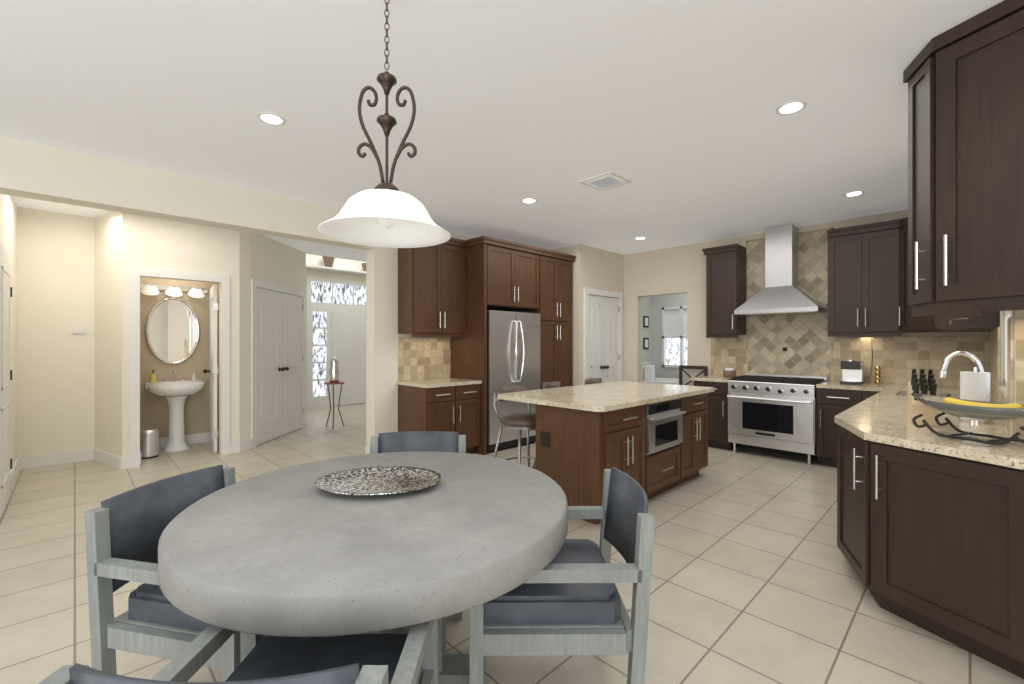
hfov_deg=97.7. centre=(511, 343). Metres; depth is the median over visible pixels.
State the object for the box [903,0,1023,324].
upper cabinet
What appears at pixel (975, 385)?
paper towel
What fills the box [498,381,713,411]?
island countertop
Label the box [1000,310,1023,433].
wall
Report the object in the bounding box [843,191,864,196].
recessed light
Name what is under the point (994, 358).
backsplash
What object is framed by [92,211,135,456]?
wall
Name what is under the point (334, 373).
plant stand
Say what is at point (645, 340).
picture frame
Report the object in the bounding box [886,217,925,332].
upper cabinet
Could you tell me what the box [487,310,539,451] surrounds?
fridge
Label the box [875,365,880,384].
decor
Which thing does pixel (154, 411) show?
wall
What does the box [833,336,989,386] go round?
backsplash
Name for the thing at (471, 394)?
base cabinet
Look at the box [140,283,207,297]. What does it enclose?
sconce
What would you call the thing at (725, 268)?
upper cabinet
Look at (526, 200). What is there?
recessed light
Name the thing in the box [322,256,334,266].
vase
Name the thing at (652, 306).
wall
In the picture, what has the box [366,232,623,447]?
wall
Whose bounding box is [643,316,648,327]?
picture frame
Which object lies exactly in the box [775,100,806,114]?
recessed light
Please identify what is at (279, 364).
closet doors
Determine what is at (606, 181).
air vent
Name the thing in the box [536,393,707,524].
kitchen island
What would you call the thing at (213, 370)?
door
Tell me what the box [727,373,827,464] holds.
range
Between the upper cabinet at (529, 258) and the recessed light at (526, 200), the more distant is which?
the upper cabinet at (529, 258)
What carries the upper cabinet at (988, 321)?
attached to the wall at (1016, 313)
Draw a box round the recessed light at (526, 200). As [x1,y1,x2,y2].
[521,198,536,202]
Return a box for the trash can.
[140,428,158,458]
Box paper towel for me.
[957,367,993,423]
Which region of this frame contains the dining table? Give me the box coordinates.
[158,451,567,683]
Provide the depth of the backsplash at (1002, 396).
2.77 m
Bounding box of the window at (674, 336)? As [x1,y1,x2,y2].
[662,306,686,366]
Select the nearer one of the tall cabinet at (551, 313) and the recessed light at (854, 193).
the recessed light at (854, 193)
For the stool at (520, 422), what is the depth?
4.21 m
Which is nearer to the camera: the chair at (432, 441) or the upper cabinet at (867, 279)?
the chair at (432, 441)
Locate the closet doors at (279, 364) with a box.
[257,288,302,444]
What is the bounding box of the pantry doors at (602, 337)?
[588,295,617,382]
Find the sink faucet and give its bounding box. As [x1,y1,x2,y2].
[938,351,983,377]
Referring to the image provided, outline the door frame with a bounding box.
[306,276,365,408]
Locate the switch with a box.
[72,326,86,332]
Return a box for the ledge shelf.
[306,264,365,274]
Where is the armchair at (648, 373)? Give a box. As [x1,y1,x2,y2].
[642,365,678,384]
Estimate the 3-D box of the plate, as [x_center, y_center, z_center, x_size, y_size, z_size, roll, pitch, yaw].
[-0.578,0.605,1.951,0.476,0.030,0.473,0,0,-44]
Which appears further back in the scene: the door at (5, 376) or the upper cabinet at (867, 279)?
the upper cabinet at (867, 279)
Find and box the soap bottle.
[150,370,155,381]
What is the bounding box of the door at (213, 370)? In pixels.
[203,284,217,451]
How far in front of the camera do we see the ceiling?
2.79 m
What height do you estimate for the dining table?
0.760 m
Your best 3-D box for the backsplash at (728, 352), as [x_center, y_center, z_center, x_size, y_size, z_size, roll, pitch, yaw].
[3.073,0.191,6.361,0.011,0.537,0.484,0,0,-44]
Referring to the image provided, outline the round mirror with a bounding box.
[145,297,199,363]
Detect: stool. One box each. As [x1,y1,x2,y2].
[493,386,535,468]
[533,381,560,466]
[584,378,601,384]
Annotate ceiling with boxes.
[0,0,1003,261]
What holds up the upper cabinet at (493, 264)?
attached to the wall at (596, 268)
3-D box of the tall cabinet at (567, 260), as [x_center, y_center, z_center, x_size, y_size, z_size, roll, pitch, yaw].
[0.529,0.045,6.876,0.434,2.670,0.698,0,0,-44]
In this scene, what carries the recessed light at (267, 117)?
in the ceiling
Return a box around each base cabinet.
[398,385,461,434]
[462,384,481,453]
[694,381,742,449]
[816,388,853,466]
[837,425,1023,678]
[854,390,878,404]
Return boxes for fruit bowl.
[911,393,1023,444]
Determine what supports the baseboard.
attached to the wall at (255, 256)
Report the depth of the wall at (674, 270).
6.81 m
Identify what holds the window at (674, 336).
in the wall at (652, 306)
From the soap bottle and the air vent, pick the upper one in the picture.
the air vent
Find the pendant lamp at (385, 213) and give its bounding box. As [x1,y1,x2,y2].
[318,0,450,247]
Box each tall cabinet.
[509,251,561,388]
[562,255,573,386]
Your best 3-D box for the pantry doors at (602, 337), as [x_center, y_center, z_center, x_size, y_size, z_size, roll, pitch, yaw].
[1.476,0.307,7.162,0.910,2.125,0.117,0,0,-44]
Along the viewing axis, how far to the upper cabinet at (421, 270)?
5.39 m
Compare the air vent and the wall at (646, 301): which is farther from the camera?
the wall at (646, 301)
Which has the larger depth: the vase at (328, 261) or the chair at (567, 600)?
the vase at (328, 261)
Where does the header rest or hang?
attached to the wall at (596, 268)
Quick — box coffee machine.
[840,360,863,384]
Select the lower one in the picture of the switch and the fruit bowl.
the fruit bowl
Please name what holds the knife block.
on the countertop at (880, 417)
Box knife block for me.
[906,369,938,425]
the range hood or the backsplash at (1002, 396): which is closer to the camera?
the backsplash at (1002, 396)
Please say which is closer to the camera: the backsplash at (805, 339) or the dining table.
the dining table
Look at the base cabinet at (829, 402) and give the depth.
4.97 m
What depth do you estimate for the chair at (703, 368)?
6.69 m
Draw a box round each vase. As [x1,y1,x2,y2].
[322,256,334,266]
[361,263,365,270]
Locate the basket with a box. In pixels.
[723,368,735,377]
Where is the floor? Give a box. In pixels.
[0,403,1023,683]
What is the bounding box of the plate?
[315,466,440,495]
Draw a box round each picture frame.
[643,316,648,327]
[643,338,648,348]
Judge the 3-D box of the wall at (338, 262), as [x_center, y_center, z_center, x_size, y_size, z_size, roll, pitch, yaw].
[-3.535,-1.120,10.352,4.170,5.000,0.150,0,0,-44]
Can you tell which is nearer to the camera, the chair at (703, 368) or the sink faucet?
the sink faucet
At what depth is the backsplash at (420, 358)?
5.73 m
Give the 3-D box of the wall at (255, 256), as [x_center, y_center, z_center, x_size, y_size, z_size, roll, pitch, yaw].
[-3.501,-0.060,6.625,0.930,2.880,1.050,0,0,-44]
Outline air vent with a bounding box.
[580,171,631,190]
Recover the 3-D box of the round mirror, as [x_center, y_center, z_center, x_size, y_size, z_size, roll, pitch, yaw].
[-4.550,-0.170,6.017,0.592,0.902,0.032,0,0,-44]
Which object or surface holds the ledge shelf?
attached to the wall at (338, 262)
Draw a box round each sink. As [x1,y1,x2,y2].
[145,370,204,451]
[895,391,950,396]
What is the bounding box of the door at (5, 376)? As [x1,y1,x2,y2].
[0,247,11,518]
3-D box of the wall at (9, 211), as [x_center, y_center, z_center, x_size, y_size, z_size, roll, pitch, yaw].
[-4.743,-0.060,4.125,0.120,2.880,2.290,0,0,-44]
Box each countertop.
[396,378,481,387]
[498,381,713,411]
[691,375,730,381]
[816,381,887,390]
[834,384,1023,469]
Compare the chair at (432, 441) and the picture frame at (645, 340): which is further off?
the picture frame at (645, 340)
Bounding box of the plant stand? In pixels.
[324,357,344,428]
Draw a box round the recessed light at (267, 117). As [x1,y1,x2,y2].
[257,112,285,124]
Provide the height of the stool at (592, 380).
0.963 m
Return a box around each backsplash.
[398,337,450,380]
[711,338,745,375]
[748,230,830,380]
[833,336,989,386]
[990,327,999,402]
[998,386,1006,427]
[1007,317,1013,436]
[1016,316,1023,438]
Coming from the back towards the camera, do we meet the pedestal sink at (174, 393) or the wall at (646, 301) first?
the wall at (646, 301)
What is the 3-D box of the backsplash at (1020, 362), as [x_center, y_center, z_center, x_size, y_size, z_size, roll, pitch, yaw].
[2.773,0.165,1.227,0.011,0.589,1.988,0,0,-19]
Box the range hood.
[734,224,826,315]
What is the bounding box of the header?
[0,136,373,249]
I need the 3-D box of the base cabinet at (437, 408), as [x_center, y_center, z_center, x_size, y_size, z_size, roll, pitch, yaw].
[-1.011,0.940,5.415,0.462,0.879,0.640,0,0,-44]
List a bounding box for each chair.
[38,619,438,683]
[84,465,269,681]
[370,431,465,620]
[470,467,654,683]
[679,365,707,384]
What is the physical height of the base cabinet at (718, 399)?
0.879 m
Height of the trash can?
0.342 m
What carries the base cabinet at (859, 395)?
on the floor
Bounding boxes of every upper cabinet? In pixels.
[398,242,445,334]
[446,239,469,334]
[470,239,517,310]
[514,247,541,310]
[706,245,745,336]
[827,229,853,336]
[854,221,885,332]
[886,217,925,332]
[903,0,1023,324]
[922,311,999,332]
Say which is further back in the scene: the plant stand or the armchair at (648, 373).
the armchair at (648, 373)
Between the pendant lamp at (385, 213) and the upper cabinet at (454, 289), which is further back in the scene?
the upper cabinet at (454, 289)
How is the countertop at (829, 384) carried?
on the base cabinet at (829, 402)
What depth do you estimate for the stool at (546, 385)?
4.86 m
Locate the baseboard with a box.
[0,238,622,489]
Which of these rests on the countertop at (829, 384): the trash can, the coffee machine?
the coffee machine
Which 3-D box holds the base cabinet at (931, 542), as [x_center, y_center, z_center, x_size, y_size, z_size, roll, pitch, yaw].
[2.192,0.940,2.019,0.923,0.880,1.340,0,0,-44]
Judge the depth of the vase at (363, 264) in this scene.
10.13 m
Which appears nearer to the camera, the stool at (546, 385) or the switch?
the stool at (546, 385)
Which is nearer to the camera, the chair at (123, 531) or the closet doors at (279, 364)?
the chair at (123, 531)
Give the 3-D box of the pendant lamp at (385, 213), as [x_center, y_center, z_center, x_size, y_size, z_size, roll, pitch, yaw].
[-0.516,-0.973,1.845,0.524,1.049,0.524,0,0,-44]
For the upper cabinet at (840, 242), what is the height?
1.171 m
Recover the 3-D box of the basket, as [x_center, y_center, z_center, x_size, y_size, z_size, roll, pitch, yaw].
[2.971,0.395,6.117,0.170,0.128,0.166,0,0,-44]
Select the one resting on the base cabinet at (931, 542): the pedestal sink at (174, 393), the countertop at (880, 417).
the countertop at (880, 417)
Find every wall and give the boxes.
[0,194,19,470]
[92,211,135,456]
[140,277,218,440]
[228,232,323,441]
[324,258,365,281]
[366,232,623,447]
[624,209,989,385]
[642,296,651,365]
[652,293,686,384]
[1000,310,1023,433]
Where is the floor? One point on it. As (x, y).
(756, 579)

